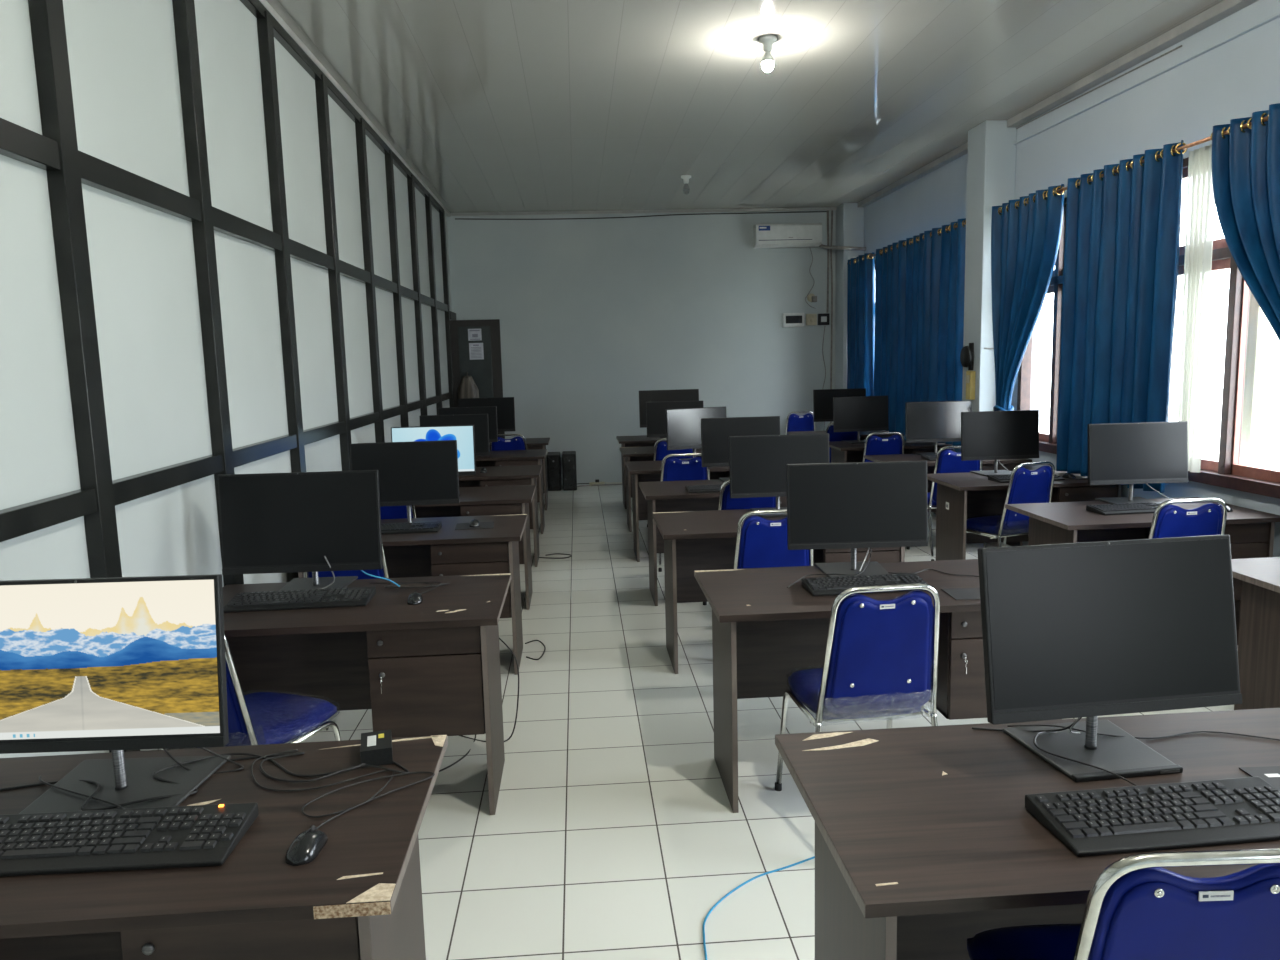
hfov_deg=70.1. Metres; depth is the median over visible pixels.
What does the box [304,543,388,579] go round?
chair
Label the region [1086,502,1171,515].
keyboard
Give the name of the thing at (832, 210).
conduit
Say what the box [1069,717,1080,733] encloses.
cable
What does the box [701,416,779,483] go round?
monitor
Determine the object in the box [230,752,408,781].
cable
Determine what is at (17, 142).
trim
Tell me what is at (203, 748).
cable
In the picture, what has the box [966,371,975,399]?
switch box
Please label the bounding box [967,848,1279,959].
chair
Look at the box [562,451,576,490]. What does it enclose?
computer tower
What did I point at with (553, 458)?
computer tower
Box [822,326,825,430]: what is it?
cable
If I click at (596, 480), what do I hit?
socket
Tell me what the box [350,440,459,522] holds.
monitor
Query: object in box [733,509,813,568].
chair
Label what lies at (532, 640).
cable
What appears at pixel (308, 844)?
computer mouse
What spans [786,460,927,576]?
monitor
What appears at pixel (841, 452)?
office desk
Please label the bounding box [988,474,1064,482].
keyboard
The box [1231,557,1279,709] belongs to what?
office desk
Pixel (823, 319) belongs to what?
electric meter
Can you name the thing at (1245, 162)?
curtain
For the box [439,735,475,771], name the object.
cable
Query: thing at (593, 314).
wall
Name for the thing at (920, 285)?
curtain
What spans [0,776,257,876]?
keyboard
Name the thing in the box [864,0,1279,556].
wall
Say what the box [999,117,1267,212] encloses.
curtain rod
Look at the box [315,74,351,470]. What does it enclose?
trim
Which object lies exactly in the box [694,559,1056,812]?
office desk
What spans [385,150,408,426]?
trim
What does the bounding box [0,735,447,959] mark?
office desk
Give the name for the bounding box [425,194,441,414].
trim
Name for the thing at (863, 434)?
office desk
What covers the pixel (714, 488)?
keyboard
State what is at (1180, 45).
cable
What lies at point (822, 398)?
monitor
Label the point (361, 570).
cable
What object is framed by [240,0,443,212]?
trim
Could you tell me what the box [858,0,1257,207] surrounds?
trim
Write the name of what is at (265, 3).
trim
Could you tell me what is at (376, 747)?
power adapter
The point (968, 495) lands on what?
office desk
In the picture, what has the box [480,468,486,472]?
computer mouse
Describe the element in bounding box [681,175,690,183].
socket
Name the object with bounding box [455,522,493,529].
mouse pad
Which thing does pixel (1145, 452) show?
monitor
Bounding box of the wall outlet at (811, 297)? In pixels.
[807,294,816,301]
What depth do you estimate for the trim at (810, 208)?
11.78 m
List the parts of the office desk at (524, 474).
modesty panel, drawer, pedestal door, panel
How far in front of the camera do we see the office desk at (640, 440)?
10.30 m
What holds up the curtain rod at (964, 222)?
attached to the wall at (1239, 77)
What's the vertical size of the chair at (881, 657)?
0.925 m
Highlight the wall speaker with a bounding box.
[960,343,973,369]
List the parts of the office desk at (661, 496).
panel, modesty panel, drawer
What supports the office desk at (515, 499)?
on the floor
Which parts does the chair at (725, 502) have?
frame, backrest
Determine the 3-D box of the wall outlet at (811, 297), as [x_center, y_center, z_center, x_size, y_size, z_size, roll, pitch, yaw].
[2.277,-2.411,12.075,0.115,0.114,0.100,-2,8,-4]
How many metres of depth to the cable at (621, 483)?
12.09 m
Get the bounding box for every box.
[782,313,803,327]
[806,314,816,324]
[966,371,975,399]
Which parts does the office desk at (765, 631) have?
panel, modesty panel, drawer, pedestal door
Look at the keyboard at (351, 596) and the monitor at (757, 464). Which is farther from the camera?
the monitor at (757, 464)
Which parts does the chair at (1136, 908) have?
seat, frame, backrest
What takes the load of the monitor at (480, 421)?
on the office desk at (524, 474)
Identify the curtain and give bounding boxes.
[847,252,874,395]
[873,218,965,445]
[991,184,1064,410]
[1056,140,1187,492]
[1178,144,1214,472]
[1210,103,1279,340]
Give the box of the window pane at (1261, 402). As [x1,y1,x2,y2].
[1239,291,1279,469]
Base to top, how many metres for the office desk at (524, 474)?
0.762 m
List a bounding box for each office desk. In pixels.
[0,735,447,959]
[179,573,510,814]
[298,514,527,674]
[415,485,535,609]
[458,465,541,566]
[475,449,546,533]
[489,438,549,509]
[616,435,666,508]
[620,446,701,531]
[625,460,729,561]
[639,479,786,605]
[652,509,904,673]
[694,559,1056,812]
[775,708,1279,959]
[787,430,904,439]
[829,439,955,513]
[864,452,1031,545]
[927,469,1120,560]
[1005,497,1279,644]
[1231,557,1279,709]
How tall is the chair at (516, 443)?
0.925 m
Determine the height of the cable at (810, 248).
0.796 m
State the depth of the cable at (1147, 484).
5.36 m
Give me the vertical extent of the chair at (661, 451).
0.925 m
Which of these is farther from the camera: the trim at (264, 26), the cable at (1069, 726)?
the trim at (264, 26)
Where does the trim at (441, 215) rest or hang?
attached to the wall at (122, 54)
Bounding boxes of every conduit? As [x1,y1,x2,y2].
[826,211,828,312]
[830,210,832,425]
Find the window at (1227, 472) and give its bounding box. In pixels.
[1017,157,1279,498]
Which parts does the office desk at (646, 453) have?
panel, modesty panel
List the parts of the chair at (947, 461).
leg, seat, backrest, frame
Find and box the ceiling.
[266,0,1223,212]
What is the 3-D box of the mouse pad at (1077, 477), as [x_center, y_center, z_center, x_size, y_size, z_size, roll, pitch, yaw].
[3.031,-0.013,6.379,0.200,0.003,0.160,-3,8,-8]
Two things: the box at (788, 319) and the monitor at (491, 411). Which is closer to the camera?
the monitor at (491, 411)
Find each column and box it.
[835,203,863,388]
[962,120,1016,411]
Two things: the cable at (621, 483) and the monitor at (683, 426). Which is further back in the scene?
the cable at (621, 483)
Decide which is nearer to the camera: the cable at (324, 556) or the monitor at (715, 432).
the cable at (324, 556)
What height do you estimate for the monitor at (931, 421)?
0.474 m
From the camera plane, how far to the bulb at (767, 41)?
5.47 m
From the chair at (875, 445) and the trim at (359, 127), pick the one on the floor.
the chair at (875, 445)
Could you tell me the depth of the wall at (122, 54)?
3.60 m
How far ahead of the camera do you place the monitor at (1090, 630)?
1.98 m
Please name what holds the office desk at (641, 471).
on the floor
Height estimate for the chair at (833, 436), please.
0.925 m
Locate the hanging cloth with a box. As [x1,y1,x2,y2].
[458,372,478,397]
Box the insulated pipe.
[819,244,865,250]
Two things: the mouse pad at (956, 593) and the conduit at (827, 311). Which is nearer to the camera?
the mouse pad at (956, 593)
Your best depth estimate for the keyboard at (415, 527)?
5.00 m
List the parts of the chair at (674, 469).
leg, backrest, frame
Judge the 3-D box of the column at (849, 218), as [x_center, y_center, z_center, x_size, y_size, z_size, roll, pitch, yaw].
[2.764,-1.797,12.054,0.270,3.560,0.370,-2,8,-4]
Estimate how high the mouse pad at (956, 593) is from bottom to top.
0.003 m
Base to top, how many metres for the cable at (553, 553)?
0.012 m
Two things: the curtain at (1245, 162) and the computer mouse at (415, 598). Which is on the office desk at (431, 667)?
the computer mouse at (415, 598)
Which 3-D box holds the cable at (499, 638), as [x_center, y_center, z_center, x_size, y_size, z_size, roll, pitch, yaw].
[-0.686,0.918,4.029,0.345,0.506,0.038,2,8,22]
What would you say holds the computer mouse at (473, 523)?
on the mouse pad at (483, 525)
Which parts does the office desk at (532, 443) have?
drawer, panel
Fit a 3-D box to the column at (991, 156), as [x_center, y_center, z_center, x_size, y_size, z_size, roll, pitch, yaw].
[3.047,-1.260,8.014,0.270,3.560,0.360,-2,8,-4]
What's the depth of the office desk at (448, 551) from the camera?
4.87 m
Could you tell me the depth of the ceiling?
6.34 m
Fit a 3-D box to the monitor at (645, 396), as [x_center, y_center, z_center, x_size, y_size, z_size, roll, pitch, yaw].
[0.332,-0.770,10.502,0.690,0.538,0.278,-2,8,-5]
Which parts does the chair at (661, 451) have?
frame, backrest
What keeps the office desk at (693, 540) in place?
on the floor
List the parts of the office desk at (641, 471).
panel, modesty panel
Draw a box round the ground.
[1039,388,1279,470]
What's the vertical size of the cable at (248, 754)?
0.021 m
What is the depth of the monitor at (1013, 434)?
6.60 m
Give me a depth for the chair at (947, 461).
7.21 m
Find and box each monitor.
[0,574,230,813]
[218,470,382,590]
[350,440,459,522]
[391,425,475,488]
[419,414,489,455]
[438,406,497,441]
[458,397,515,442]
[639,389,698,437]
[646,401,702,436]
[665,406,726,459]
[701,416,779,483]
[729,433,828,517]
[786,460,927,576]
[813,388,865,431]
[833,395,888,443]
[905,400,971,454]
[961,410,1038,476]
[977,535,1241,781]
[1087,421,1187,503]
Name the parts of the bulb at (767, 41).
bulb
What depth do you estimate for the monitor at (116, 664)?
1.86 m
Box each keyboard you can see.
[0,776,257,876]
[223,586,375,612]
[381,521,441,534]
[685,484,727,493]
[801,573,928,595]
[921,454,936,460]
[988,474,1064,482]
[1025,731,1279,856]
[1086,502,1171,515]
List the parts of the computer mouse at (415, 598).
cord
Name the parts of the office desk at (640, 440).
panel, modesty panel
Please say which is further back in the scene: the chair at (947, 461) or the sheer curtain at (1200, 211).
the chair at (947, 461)
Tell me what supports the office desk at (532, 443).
on the floor
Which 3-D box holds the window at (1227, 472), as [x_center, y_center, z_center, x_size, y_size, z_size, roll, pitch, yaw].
[3.361,-1.027,5.934,0.170,1.940,3.500,-2,8,-4]
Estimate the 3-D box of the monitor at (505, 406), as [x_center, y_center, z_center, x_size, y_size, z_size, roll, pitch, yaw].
[-1.735,-0.684,10.375,0.632,0.506,0.278,-2,8,-3]
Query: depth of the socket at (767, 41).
5.46 m
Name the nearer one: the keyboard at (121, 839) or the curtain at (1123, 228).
the keyboard at (121, 839)
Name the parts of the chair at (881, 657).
leg, leg, seat, seat frame, frame, backrest, leg, leg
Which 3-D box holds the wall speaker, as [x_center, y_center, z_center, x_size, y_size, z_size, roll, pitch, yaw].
[2.883,-1.083,8.006,0.070,0.240,0.190,-2,8,-4]
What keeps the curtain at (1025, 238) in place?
hanging from the curtain rod at (1198, 142)
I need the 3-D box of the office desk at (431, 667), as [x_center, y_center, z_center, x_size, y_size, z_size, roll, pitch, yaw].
[-1.129,0.849,3.634,1.207,0.763,0.700,-2,8,-4]
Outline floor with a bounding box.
[287,483,1237,959]
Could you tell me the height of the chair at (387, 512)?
0.925 m
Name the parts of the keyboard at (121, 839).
cord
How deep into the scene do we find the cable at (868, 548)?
3.76 m
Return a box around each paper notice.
[468,329,481,340]
[469,343,483,359]
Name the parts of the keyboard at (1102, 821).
cord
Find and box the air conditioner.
[753,223,821,247]
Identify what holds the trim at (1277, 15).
attached to the wall at (1239, 77)
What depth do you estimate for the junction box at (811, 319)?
12.11 m
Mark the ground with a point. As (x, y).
(1210, 435)
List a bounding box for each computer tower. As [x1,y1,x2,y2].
[547,452,561,490]
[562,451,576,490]
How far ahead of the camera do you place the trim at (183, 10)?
3.85 m
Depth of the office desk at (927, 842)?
1.91 m
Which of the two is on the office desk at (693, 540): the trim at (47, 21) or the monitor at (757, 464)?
the monitor at (757, 464)
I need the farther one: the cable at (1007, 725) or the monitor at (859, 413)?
the monitor at (859, 413)
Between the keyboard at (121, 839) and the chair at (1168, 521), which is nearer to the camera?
the keyboard at (121, 839)
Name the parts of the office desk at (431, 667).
modesty panel, drawer, pedestal door, panel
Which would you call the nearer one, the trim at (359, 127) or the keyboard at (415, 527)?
the keyboard at (415, 527)
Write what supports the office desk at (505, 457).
on the floor
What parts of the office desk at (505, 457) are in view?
modesty panel, drawer, pedestal door, panel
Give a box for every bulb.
[681,175,690,191]
[759,35,776,71]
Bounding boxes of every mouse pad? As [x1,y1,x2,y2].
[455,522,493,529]
[941,588,979,599]
[1062,476,1087,479]
[1239,766,1279,790]
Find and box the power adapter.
[360,729,392,767]
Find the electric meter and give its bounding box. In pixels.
[818,313,829,324]
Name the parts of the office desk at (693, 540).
panel, modesty panel, pedestal door, drawer, panel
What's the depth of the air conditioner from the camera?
11.80 m
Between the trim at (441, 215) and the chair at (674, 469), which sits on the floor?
the chair at (674, 469)
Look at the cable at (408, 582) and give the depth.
3.76 m
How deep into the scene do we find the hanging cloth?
11.35 m
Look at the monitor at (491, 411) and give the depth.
9.01 m
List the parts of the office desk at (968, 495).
panel, modesty panel, drawer, panel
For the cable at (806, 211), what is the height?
0.055 m
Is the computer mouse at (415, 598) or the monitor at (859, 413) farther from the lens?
the monitor at (859, 413)
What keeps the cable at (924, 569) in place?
on the office desk at (765, 631)
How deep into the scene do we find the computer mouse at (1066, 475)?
6.37 m
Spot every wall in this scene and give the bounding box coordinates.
[0,0,451,757]
[447,210,835,485]
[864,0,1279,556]
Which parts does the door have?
panel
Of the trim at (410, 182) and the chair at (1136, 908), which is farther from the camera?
the trim at (410, 182)
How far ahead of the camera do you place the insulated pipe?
11.63 m
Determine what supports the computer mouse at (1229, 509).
on the office desk at (1251, 531)
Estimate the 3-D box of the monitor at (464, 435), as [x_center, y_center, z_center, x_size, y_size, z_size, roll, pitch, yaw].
[-1.446,-0.147,6.445,0.575,0.477,0.278,-2,8,-3]
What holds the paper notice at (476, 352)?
attached to the door
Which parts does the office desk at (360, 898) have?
modesty panel, drawer, panel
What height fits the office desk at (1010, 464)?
0.762 m
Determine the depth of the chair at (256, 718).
3.09 m
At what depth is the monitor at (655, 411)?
9.14 m
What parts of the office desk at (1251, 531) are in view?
panel, modesty panel, drawer, pedestal door, panel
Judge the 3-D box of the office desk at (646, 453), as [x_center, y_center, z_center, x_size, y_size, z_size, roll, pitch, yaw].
[0.490,0.064,9.154,1.337,0.763,0.700,-2,8,-4]
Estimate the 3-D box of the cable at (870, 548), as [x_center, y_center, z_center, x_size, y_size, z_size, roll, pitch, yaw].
[0.757,0.304,3.729,0.449,0.199,0.129,-5,8,-23]
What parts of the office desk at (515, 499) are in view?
modesty panel, drawer, pedestal door, panel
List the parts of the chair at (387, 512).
frame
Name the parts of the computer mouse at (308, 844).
cord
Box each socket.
[589,479,604,485]
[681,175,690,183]
[759,35,776,51]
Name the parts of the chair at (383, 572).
backrest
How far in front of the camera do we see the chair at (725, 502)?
5.63 m
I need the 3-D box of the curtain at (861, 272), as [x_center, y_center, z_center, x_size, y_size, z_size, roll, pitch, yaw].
[2.746,-1.742,11.420,0.148,2.070,0.888,-2,8,-4]
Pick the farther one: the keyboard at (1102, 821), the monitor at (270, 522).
the monitor at (270, 522)
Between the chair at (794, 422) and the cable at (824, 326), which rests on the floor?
the chair at (794, 422)
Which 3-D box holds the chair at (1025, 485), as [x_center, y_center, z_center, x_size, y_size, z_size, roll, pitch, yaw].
[2.527,0.316,6.290,0.478,0.925,0.566,-5,8,-22]
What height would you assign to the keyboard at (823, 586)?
0.034 m
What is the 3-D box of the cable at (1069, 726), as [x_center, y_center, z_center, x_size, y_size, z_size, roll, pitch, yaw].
[0.937,0.517,2.156,0.284,0.189,0.018,2,8,23]
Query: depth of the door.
11.40 m
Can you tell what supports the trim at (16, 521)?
attached to the wall at (122, 54)
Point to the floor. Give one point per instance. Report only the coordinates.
(614, 832)
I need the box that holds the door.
[450,319,504,438]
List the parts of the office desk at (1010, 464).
modesty panel, drawer, panel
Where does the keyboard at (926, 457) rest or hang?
on the office desk at (1010, 464)
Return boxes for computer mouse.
[251,749,434,865]
[369,582,441,604]
[470,519,479,526]
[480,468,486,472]
[1062,473,1075,478]
[1218,504,1232,511]
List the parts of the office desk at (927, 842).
panel, modesty panel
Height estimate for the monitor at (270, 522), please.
0.498 m
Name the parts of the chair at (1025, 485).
leg, seat frame, seat, leg, leg, frame, backrest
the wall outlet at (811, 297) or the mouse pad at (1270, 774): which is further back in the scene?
the wall outlet at (811, 297)
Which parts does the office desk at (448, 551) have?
panel, modesty panel, drawer, pedestal door, panel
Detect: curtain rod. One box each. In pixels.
[863,222,964,258]
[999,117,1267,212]
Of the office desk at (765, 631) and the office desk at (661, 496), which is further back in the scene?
the office desk at (661, 496)
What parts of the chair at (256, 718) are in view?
backrest, frame, seat, leg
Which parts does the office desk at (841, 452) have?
panel, modesty panel, drawer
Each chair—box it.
[158,633,341,749]
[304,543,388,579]
[380,505,416,518]
[490,434,526,450]
[647,438,693,526]
[658,453,709,571]
[703,480,775,604]
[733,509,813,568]
[775,583,939,790]
[785,411,815,434]
[826,423,857,462]
[862,432,903,461]
[906,446,986,560]
[966,462,1054,546]
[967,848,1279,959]
[1148,498,1226,538]
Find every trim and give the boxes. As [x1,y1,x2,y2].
[0,118,447,311]
[0,392,452,541]
[28,0,139,752]
[172,0,243,585]
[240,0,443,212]
[257,11,305,472]
[259,0,450,216]
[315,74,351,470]
[355,118,384,442]
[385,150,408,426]
[407,175,426,415]
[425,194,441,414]
[439,210,454,407]
[450,207,836,215]
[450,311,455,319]
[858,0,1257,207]
[1013,12,1279,144]
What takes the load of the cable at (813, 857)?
on the floor
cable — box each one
[0,753,365,810]
[163,747,243,773]
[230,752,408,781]
[319,556,334,588]
[361,570,399,586]
[385,582,448,587]
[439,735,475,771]
[455,211,826,219]
[460,638,518,741]
[525,640,545,659]
[533,553,571,558]
[577,483,621,486]
[703,856,814,959]
[787,548,870,587]
[805,248,815,308]
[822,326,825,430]
[859,548,869,571]
[888,569,978,576]
[972,717,1081,731]
[1007,725,1279,740]
[1016,45,1181,128]
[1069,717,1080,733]
[1147,484,1172,499]
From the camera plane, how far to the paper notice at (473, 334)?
11.36 m
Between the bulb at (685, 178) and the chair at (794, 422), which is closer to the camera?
the bulb at (685, 178)
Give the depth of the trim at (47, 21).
2.84 m

